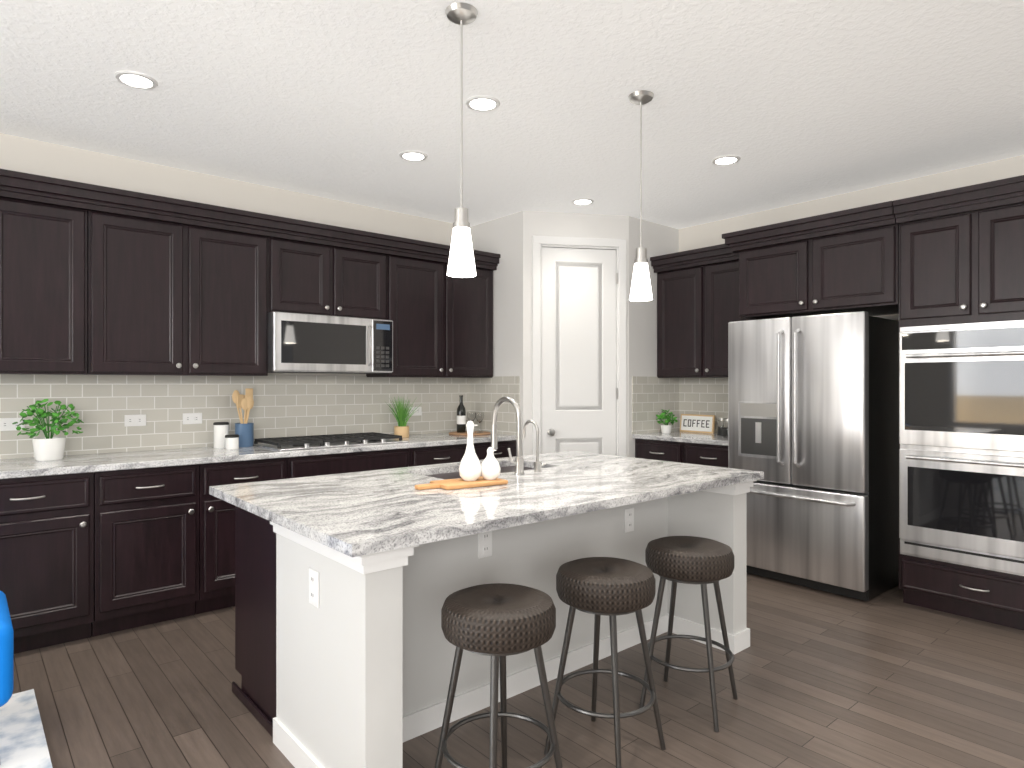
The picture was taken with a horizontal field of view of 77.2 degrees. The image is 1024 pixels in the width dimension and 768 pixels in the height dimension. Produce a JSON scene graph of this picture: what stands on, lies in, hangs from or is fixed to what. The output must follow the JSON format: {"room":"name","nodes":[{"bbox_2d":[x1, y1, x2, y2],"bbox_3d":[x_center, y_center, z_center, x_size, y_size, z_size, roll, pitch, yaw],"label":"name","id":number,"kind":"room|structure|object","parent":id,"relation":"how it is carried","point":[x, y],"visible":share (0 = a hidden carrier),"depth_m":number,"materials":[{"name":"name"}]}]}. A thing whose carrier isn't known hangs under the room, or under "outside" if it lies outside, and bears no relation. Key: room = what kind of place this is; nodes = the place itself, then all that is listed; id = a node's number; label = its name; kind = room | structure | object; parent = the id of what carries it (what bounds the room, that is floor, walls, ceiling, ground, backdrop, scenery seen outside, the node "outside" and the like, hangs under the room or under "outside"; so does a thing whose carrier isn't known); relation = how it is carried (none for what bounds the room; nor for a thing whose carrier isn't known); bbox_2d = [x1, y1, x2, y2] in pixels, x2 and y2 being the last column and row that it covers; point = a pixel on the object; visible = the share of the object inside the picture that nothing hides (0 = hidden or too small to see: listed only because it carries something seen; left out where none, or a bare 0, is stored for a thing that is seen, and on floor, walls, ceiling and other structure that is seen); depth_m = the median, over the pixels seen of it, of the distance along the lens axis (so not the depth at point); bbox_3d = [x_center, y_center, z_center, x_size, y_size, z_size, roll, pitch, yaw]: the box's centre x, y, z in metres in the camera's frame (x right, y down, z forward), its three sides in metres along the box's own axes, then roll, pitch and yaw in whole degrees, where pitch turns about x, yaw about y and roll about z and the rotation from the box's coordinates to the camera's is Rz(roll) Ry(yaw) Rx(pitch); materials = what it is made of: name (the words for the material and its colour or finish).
{"room":"kitchen","nodes":[
{"label":"kitchen","id":0,"kind":"room"},
{"bbox_2d":[0,133,452,458],"bbox_3d":[-2.638,-0.030,3.818,9.200,2.720,0.150,0,0,-41],"label":"wall","id":1,"kind":"structure","parent":0,"point":[30,156],"depth_m":4.24,"materials":[{"name":"white paint"}]},
{"bbox_2d":[0,185,91,374],"bbox_3d":[-2.792,-0.530,3.362,0.917,0.955,0.339,0,0,-41],"label":"upper cabinet","id":2,"kind":"object","parent":1,"relation":"attached to","point":[46,238],"depth_m":3.41,"materials":[{"name":"brown wood"}]},
{"bbox_2d":[92,197,271,375],"bbox_3d":[-2.069,-0.530,3.984,0.989,0.955,0.339,0,0,-41],"label":"upper cabinet","id":3,"kind":"object","parent":1,"relation":"attached to","point":[98,280],"depth_m":3.82,"materials":[{"name":"brown wood"}]},
{"bbox_2d":[0,374,469,458],"bbox_3d":[-3.220,0.176,3.214,7.530,0.479,0.008,0,0,-41],"label":"backsplash","id":4,"kind":"structure","parent":1,"relation":"attached to","point":[295,405],"depth_m":4.25,"materials":[{"name":"tile"}]},
{"bbox_2d":[0,418,24,430],"bbox_3d":[-2.788,0.225,3.573,0.118,0.072,0.009,0,0,-41],"label":"electrical outlet","id":5,"kind":"object","parent":4,"relation":"attached to","point":[6,424],"visible":0.73,"depth_m":3.57,"materials":[{"name":"white plastic"}]},
{"bbox_2d":[124,414,145,426],"bbox_3d":[-2.329,0.225,3.967,0.118,0.072,0.009,0,0,-41],"label":"electrical outlet","id":6,"kind":"object","parent":4,"relation":"attached to","point":[135,420],"visible":1,"depth_m":3.97,"materials":[{"name":"white plastic"}]},
{"bbox_2d":[183,413,201,423],"bbox_3d":[-2.082,0.225,4.180,0.118,0.072,0.009,0,0,-41],"label":"electrical outlet","id":7,"kind":"object","parent":4,"relation":"attached to","point":[192,418],"visible":1,"depth_m":4.18,"materials":[{"name":"white plastic"}]},
{"bbox_2d":[409,407,421,415],"bbox_3d":[-0.795,0.225,5.287,0.118,0.072,0.009,0,0,-41],"label":"electrical outlet","id":8,"kind":"object","parent":4,"relation":"attached to","point":[417,412],"visible":0.79,"depth_m":5.29,"materials":[{"name":"white plastic"}]},
{"bbox_2d":[268,309,379,373],"bbox_3d":[-1.385,-0.274,4.489,0.700,0.385,0.464,0,0,-41],"label":"microwave","id":9,"kind":"object","parent":1,"relation":"attached to","point":[299,340],"depth_m":4.34,"materials":[{"name":"silver metal"}]},
{"bbox_2d":[272,229,391,316],"bbox_3d":[-1.361,-0.739,4.593,0.871,0.538,0.339,0,0,-41],"label":"upper cabinet","id":10,"kind":"object","parent":1,"relation":"attached to","point":[316,271],"depth_m":4.45,"materials":[{"name":"brown wood"}]},
{"bbox_2d":[384,245,495,377],"bbox_3d":[-0.643,-0.530,5.210,1.016,0.955,0.339,0,0,-41],"label":"upper cabinet","id":11,"kind":"object","parent":1,"relation":"attached to","point":[446,322],"depth_m":5.06,"materials":[{"name":"brown wood"}]},
{"bbox_2d":[356,317,399,376],"bbox_3d":[-1.069,-0.274,4.762,0.206,0.385,0.464,0,0,-41],"label":"control panel","id":12,"kind":"object","parent":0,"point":[389,326],"depth_m":4.67,"materials":[{"name":"black plastic"}]},
{"bbox_2d":[0,0,1023,228],"bbox_3d":[0.117,-1.440,0.615,9.200,0.100,8.700,0,0,-41],"label":"ceiling","id":13,"kind":"structure","parent":0,"point":[790,102],"depth_m":3.09,"materials":[{"name":"white paint"}]},
{"bbox_2d":[114,71,157,89],"bbox_3d":[-1.716,-1.385,2.930,0.176,0.008,0.176,0,0,-41],"label":"recessed light","id":14,"kind":"object","parent":13,"relation":"in","point":[134,79],"visible":1,"depth_m":2.92,"materials":[{"name":"white plastic"}]},
{"bbox_2d":[399,150,427,160],"bbox_3d":[-0.600,-1.385,3.903,0.176,0.008,0.176,0,0,-41],"label":"recessed light","id":15,"kind":"object","parent":13,"relation":"in","point":[410,155],"visible":0.98,"depth_m":3.89,"materials":[{"name":"white plastic"}]},
{"bbox_2d":[445,2,477,277],"bbox_3d":[-0.189,-0.898,2.397,0.124,0.982,0.124,0,0,-41],"label":"pendant light","id":16,"kind":"object","parent":13,"relation":"hanging from","point":[461,263],"visible":1,"depth_m":2.37,"materials":[{"name":"white glass"}]},
{"bbox_2d":[465,95,499,111],"bbox_3d":[-0.144,-1.385,3.174,0.176,0.008,0.176,0,0,-41],"label":"recessed light","id":17,"kind":"object","parent":13,"relation":"in","point":[483,103],"visible":1,"depth_m":3.17,"materials":[{"name":"white"}]},
{"bbox_2d":[571,198,593,204],"bbox_3d":[0.537,-1.385,4.881,0.176,0.008,0.176,0,0,-41],"label":"recessed light","id":18,"kind":"object","parent":13,"relation":"in","point":[583,201],"visible":1,"depth_m":4.87,"materials":[{"name":"white"}]},
{"bbox_2d":[628,90,653,300],"bbox_3d":[0.623,-0.898,3.095,0.124,0.982,0.124,0,0,-41],"label":"pendant light","id":19,"kind":"object","parent":13,"relation":"hanging from","point":[641,290],"visible":1,"depth_m":3.07,"materials":[{"name":"white glass"}]},
{"bbox_2d":[711,155,740,165],"bbox_3d":[1.327,-1.385,3.978,0.176,0.008,0.176,0,0,-41],"label":"recessed light","id":20,"kind":"object","parent":13,"relation":"in","point":[726,160],"visible":0.94,"depth_m":3.97,"materials":[{"name":"white plastic"}]},
{"bbox_2d":[12,572,1023,767],"bbox_3d":[0.117,1.380,0.615,9.200,0.100,8.700,0,0,-41],"label":"floor","id":21,"kind":"structure","parent":0,"point":[889,678],"depth_m":2.69,"materials":[{"name":"brown wood"}]},
{"bbox_2d":[0,689,52,767],"bbox_3d":[-2.519,1.324,0.728,3.350,0.012,2.510,0,0,-41],"label":"rug","id":22,"kind":"object","parent":21,"relation":"on","point":[23,743],"visible":1,"depth_m":2.40,"materials":[{"name":"fabric"}]},
{"bbox_2d":[0,591,13,706],"bbox_3d":[-2.113,0.900,2.193,0.624,0.821,0.608,0,0,-41],"label":"chair","id":23,"kind":"object","parent":22,"relation":"on","point":[6,659],"visible":1,"depth_m":2.19,"materials":[{"name":"blue plastic"}]},
{"bbox_2d":[0,468,99,653],"bbox_3d":[-2.561,0.891,3.358,0.552,0.878,0.629,0,0,-41],"label":"base cabinet","id":24,"kind":"object","parent":21,"relation":"on","point":[98,544],"depth_m":3.19,"materials":[{"name":"brown wood"}]},
{"bbox_2d":[100,456,291,634],"bbox_3d":[-1.969,0.891,3.867,1.010,0.878,0.629,0,0,-41],"label":"base cabinet","id":25,"kind":"object","parent":21,"relation":"on","point":[167,544],"depth_m":3.54,"materials":[{"name":"brown wood"}]},
{"bbox_2d":[0,432,516,475],"bbox_3d":[-2.155,0.434,3.701,5.278,0.036,0.641,0,0,-41],"label":"countertop","id":26,"kind":"structure","parent":25,"relation":"on","point":[16,466],"depth_m":3.89,"materials":[{"name":"white stone"}]},
{"bbox_2d":[12,399,83,460],"bbox_3d":[-2.540,0.248,3.516,0.318,0.336,0.318,0,0,-41],"label":"plant","id":27,"kind":"object","parent":26,"relation":"on","point":[48,448],"visible":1,"depth_m":3.48,"materials":[{"name":"green plant"}]},
{"bbox_2d":[213,422,228,447],"bbox_3d":[-1.898,0.333,4.185,0.094,0.166,0.094,0,0,-41],"label":"canister","id":28,"kind":"object","parent":26,"relation":"on","point":[221,430],"visible":0.92,"depth_m":4.14,"materials":[{"name":"white ceramic"}]},
{"bbox_2d":[225,434,238,449],"bbox_3d":[-1.788,0.370,4.095,0.084,0.091,0.084,0,0,-41],"label":"canister","id":29,"kind":"object","parent":26,"relation":"on","point":[231,441],"visible":1,"depth_m":4.06,"materials":[{"name":"white ceramic"}]},
{"bbox_2d":[232,388,253,446],"bbox_3d":[-1.788,0.222,4.253,0.145,0.387,0.116,0,0,-41],"label":"utensil crock","id":30,"kind":"object","parent":26,"relation":"on","point":[244,431],"visible":0.98,"depth_m":4.23,"materials":[{"name":"blue ceramic"}]},
{"bbox_2d":[387,397,419,437],"bbox_3d":[-0.859,0.254,5.009,0.242,0.323,0.253,0,0,-41],"label":"plant","id":31,"kind":"object","parent":26,"relation":"on","point":[402,429],"visible":1,"depth_m":4.99,"materials":[{"name":"green plant"}]},
{"bbox_2d":[449,431,490,435],"bbox_3d":[-0.351,0.409,5.330,0.352,0.013,0.352,0,0,-41],"label":"round tray","id":32,"kind":"object","parent":26,"relation":"on","point":[475,433],"visible":0.79,"depth_m":5.21,"materials":[{"name":"beige wood"}]},
{"bbox_2d":[457,395,465,432],"bbox_3d":[-0.422,0.248,5.329,0.077,0.308,0.077,0,0,-41],"label":"wine bottle","id":33,"kind":"object","parent":32,"relation":"on","point":[461,419],"visible":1,"depth_m":5.30,"materials":[{"name":"black glass"}]},
{"bbox_2d":[467,412,475,431],"bbox_3d":[-0.340,0.320,5.379,0.072,0.165,0.071,0,0,-41],"label":"wine glass","id":34,"kind":"object","parent":32,"relation":"on","point":[470,416],"visible":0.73,"depth_m":5.35,"materials":[{"name":"clear glass"}]},
{"bbox_2d":[475,412,483,432],"bbox_3d":[-0.269,0.320,5.335,0.072,0.165,0.071,0,0,-41],"label":"wine glass","id":35,"kind":"object","parent":32,"relation":"on","point":[479,416],"visible":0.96,"depth_m":5.31,"materials":[{"name":"clear glass"}]},
{"bbox_2d":[292,444,415,477],"bbox_3d":[-1.250,0.891,4.486,0.886,0.878,0.629,0,0,-41],"label":"base cabinet","id":36,"kind":"object","parent":21,"relation":"on","point":[364,459],"depth_m":4.24,"materials":[{"name":"brown wood"}]},
{"bbox_2d":[416,444,466,465],"bbox_3d":[-0.719,0.891,4.942,0.515,0.878,0.629,0,0,-41],"label":"base cabinet","id":37,"kind":"object","parent":21,"relation":"on","point":[426,454],"depth_m":4.69,"materials":[{"name":"brown wood"}]},
{"bbox_2d":[224,464,752,767],"bbox_3d":[-0.005,0.901,3.007,2.178,0.857,1.234,0,0,-41],"label":"kitchen island","id":38,"kind":"object","parent":21,"relation":"on","point":[354,670],"depth_m":2.49,"materials":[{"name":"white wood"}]},
{"bbox_2d":[309,568,318,607],"bbox_3d":[-0.658,0.675,2.125,0.009,0.118,0.072,0,0,-41],"label":"outlet","id":39,"kind":"object","parent":38,"relation":"attached to","point":[314,587],"visible":1,"depth_m":2.12,"materials":[{"name":"white plastic"}]},
{"bbox_2d":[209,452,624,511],"bbox_3d":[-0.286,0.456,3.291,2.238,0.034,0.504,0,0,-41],"label":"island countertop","id":40,"kind":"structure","parent":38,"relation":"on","point":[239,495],"depth_m":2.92,"materials":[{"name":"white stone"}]},
{"bbox_2d":[478,531,491,558],"bbox_3d":[-0.110,0.655,2.642,0.072,0.118,0.009,0,0,-41],"label":"outlet","id":41,"kind":"object","parent":38,"relation":"attached to","point":[484,544],"visible":0.92,"depth_m":2.64,"materials":[{"name":"white plastic"}]},
{"bbox_2d":[249,457,763,559],"bbox_3d":[0.149,0.465,2.793,2.248,0.052,0.820,0,0,-41],"label":"island countertop","id":42,"kind":"structure","parent":38,"relation":"on","point":[358,523],"depth_m":2.40,"materials":[{"name":"white stone"}]},
{"bbox_2d":[415,476,507,489],"bbox_3d":[-0.229,0.429,2.767,0.400,0.018,0.170,0,0,-33],"label":"cutting board","id":43,"kind":"object","parent":42,"relation":"on","point":[458,483],"visible":0.92,"depth_m":2.72,"materials":[{"name":"brown wood"}]},
{"bbox_2d":[459,421,481,480],"bbox_3d":[-0.183,0.290,2.804,0.100,0.260,0.100,0,0,-41],"label":"bird","id":44,"kind":"object","parent":43,"relation":"on","point":[470,468],"visible":1,"depth_m":2.78},
{"bbox_2d":[481,447,500,479],"bbox_3d":[-0.095,0.349,2.833,0.092,0.142,0.092,0,0,-41],"label":"bird","id":45,"kind":"object","parent":43,"relation":"on","point":[491,468],"visible":1,"depth_m":2.80},
{"bbox_2d":[625,508,633,532],"bbox_3d":[0.596,0.690,3.249,0.072,0.118,0.009,0,0,-41],"label":"outlet","id":46,"kind":"object","parent":38,"relation":"attached to","point":[629,519],"visible":1,"depth_m":3.24,"materials":[{"name":"white plastic"}]},
{"bbox_2d":[473,440,515,459],"bbox_3d":[-0.341,0.891,5.268,0.483,0.878,0.629,0,0,-41],"label":"base cabinet","id":47,"kind":"object","parent":21,"relation":"on","point":[480,446],"depth_m":5.04,"materials":[{"name":"brown wood"}]},
{"bbox_2d":[435,583,562,767],"bbox_3d":[-0.041,0.997,1.996,0.356,0.669,0.356,0,0,-41],"label":"stool","id":48,"kind":"object","parent":21,"relation":"on","point":[498,623],"visible":1,"depth_m":1.91,"materials":[{"name":"wicker"}]},
{"bbox_2d":[544,557,665,767],"bbox_3d":[0.338,0.997,2.322,0.364,0.669,0.363,0,0,-41],"label":"stool","id":49,"kind":"object","parent":21,"relation":"on","point":[612,588],"visible":1,"depth_m":2.23,"materials":[{"name":"wicker"}]},
{"bbox_2d":[633,430,727,467],"bbox_3d":[1.544,0.873,5.180,0.666,0.914,0.937,0,0,-41],"label":"base cabinet","id":50,"kind":"object","parent":21,"relation":"on","point":[708,449],"visible":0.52,"depth_m":5.01,"materials":[{"name":"brown wood"}]},
{"bbox_2d":[656,409,677,433],"bbox_3d":[1.298,0.314,5.405,0.186,0.203,0.191,0,0,-41],"label":"plant","id":51,"kind":"object","parent":50,"relation":"on","point":[666,428],"visible":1,"depth_m":5.37,"materials":[{"name":"green plant"}]},
{"bbox_2d":[680,414,714,433],"bbox_3d":[1.590,0.340,5.509,0.024,0.155,0.330,9,-6,-40],"label":"coffee sign","id":52,"kind":"object","parent":50,"relation":"on","point":[696,423],"visible":1,"depth_m":5.49,"materials":[{"name":"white wood"}]},
{"bbox_2d":[717,418,726,435],"bbox_3d":[1.702,0.345,5.183,0.084,0.140,0.083,0,0,-41],"label":"jar","id":53,"kind":"object","parent":50,"relation":"on","point":[720,422],"visible":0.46,"depth_m":5.16,"materials":[{"name":"clear glass"}]},
{"bbox_2d":[723,419,727,436],"bbox_3d":[1.706,0.345,5.055,0.084,0.140,0.083,0,0,-41],"label":"jar","id":54,"kind":"object","parent":50,"relation":"on","point":[725,428],"visible":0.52,"depth_m":5.03,"materials":[{"name":"clear glass"}]},
{"bbox_2d":[639,536,737,731],"bbox_3d":[0.736,0.997,2.664,0.398,0.669,0.397,0,0,-41],"label":"stool","id":55,"kind":"object","parent":21,"relation":"on","point":[701,561],"visible":0.98,"depth_m":2.56,"materials":[{"name":"wicker"}]},
{"bbox_2d":[728,311,898,600],"bbox_3d":[2.080,0.445,4.415,0.808,1.770,0.906,0,0,-41],"label":"fridge","id":56,"kind":"object","parent":21,"relation":"on","point":[813,418],"visible":0.88,"depth_m":4.10,"materials":[{"name":"grey metal"}]},
{"bbox_2d":[893,175,1023,629],"bbox_3d":[2.792,0.123,3.700,0.718,2.413,0.844,0,0,-41],"label":"tall cabinet","id":57,"kind":"object","parent":21,"relation":"on","point":[961,401],"visible":1,"depth_m":3.58,"materials":[{"name":"brown wood"}]},
{"bbox_2d":[470,211,678,457],"bbox_3d":[0.565,-0.030,5.715,1.470,2.720,1.150,0,0,-41],"label":"wall","id":58,"kind":"structure","parent":0,"point":[508,238],"depth_m":5.30,"materials":[{"name":"white paint"}]},
{"bbox_2d":[470,376,519,434],"bbox_3d":[-0.156,0.176,5.419,0.008,0.479,0.660,0,0,-41],"label":"backsplash","id":59,"kind":"structure","parent":58,"relation":"attached to","point":[486,394],"depth_m":5.38,"materials":[{"name":"tile"}]},
{"bbox_2d":[532,235,626,456],"bbox_3d":[0.547,0.069,5.250,0.794,2.522,0.172,0,0,-10],"label":"door","id":60,"kind":"structure","parent":58,"relation":"attached to","point":[579,344],"depth_m":5.24,"materials":[{"name":"white wood"}]},
{"bbox_2d":[632,376,678,433],"bbox_3d":[1.246,0.176,5.537,0.652,0.479,0.008,0,0,-41],"label":"backsplash","id":61,"kind":"structure","parent":58,"relation":"attached to","point":[652,397],"depth_m":5.50,"materials":[{"name":"tile"}]},
{"bbox_2d":[679,155,1023,430],"bbox_3d":[3.575,-0.030,3.458,0.150,2.720,8.500,0,0,-41],"label":"wall","id":62,"kind":"structure","parent":0,"point":[701,236],"depth_m":4.61,"materials":[{"name":"white paint"}]},
{"bbox_2d":[654,253,733,377],"bbox_3d":[1.673,-0.530,5.291,0.339,0.955,0.936,0,0,-41],"label":"upper cabinet","id":63,"kind":"object","parent":62,"relation":"attached to","point":[695,297],"depth_m":5.24,"materials":[{"name":"brown wood"}]},
{"bbox_2d":[679,378,727,432],"bbox_3d":[1.800,0.176,5.400,0.008,0.479,0.940,0,0,-41],"label":"backsplash","id":64,"kind":"structure","parent":62,"relation":"attached to","point":[703,396],"depth_m":5.55,"materials":[{"name":"tile"}]},
{"bbox_2d":[734,213,898,320],"bbox_3d":[2.206,-0.744,4.442,0.638,0.528,1.038,0,0,-41],"label":"upper cabinet","id":65,"kind":"object","parent":62,"relation":"attached to","point":[844,261],"depth_m":4.19,"materials":[{"name":"brown wood"}]}
]}

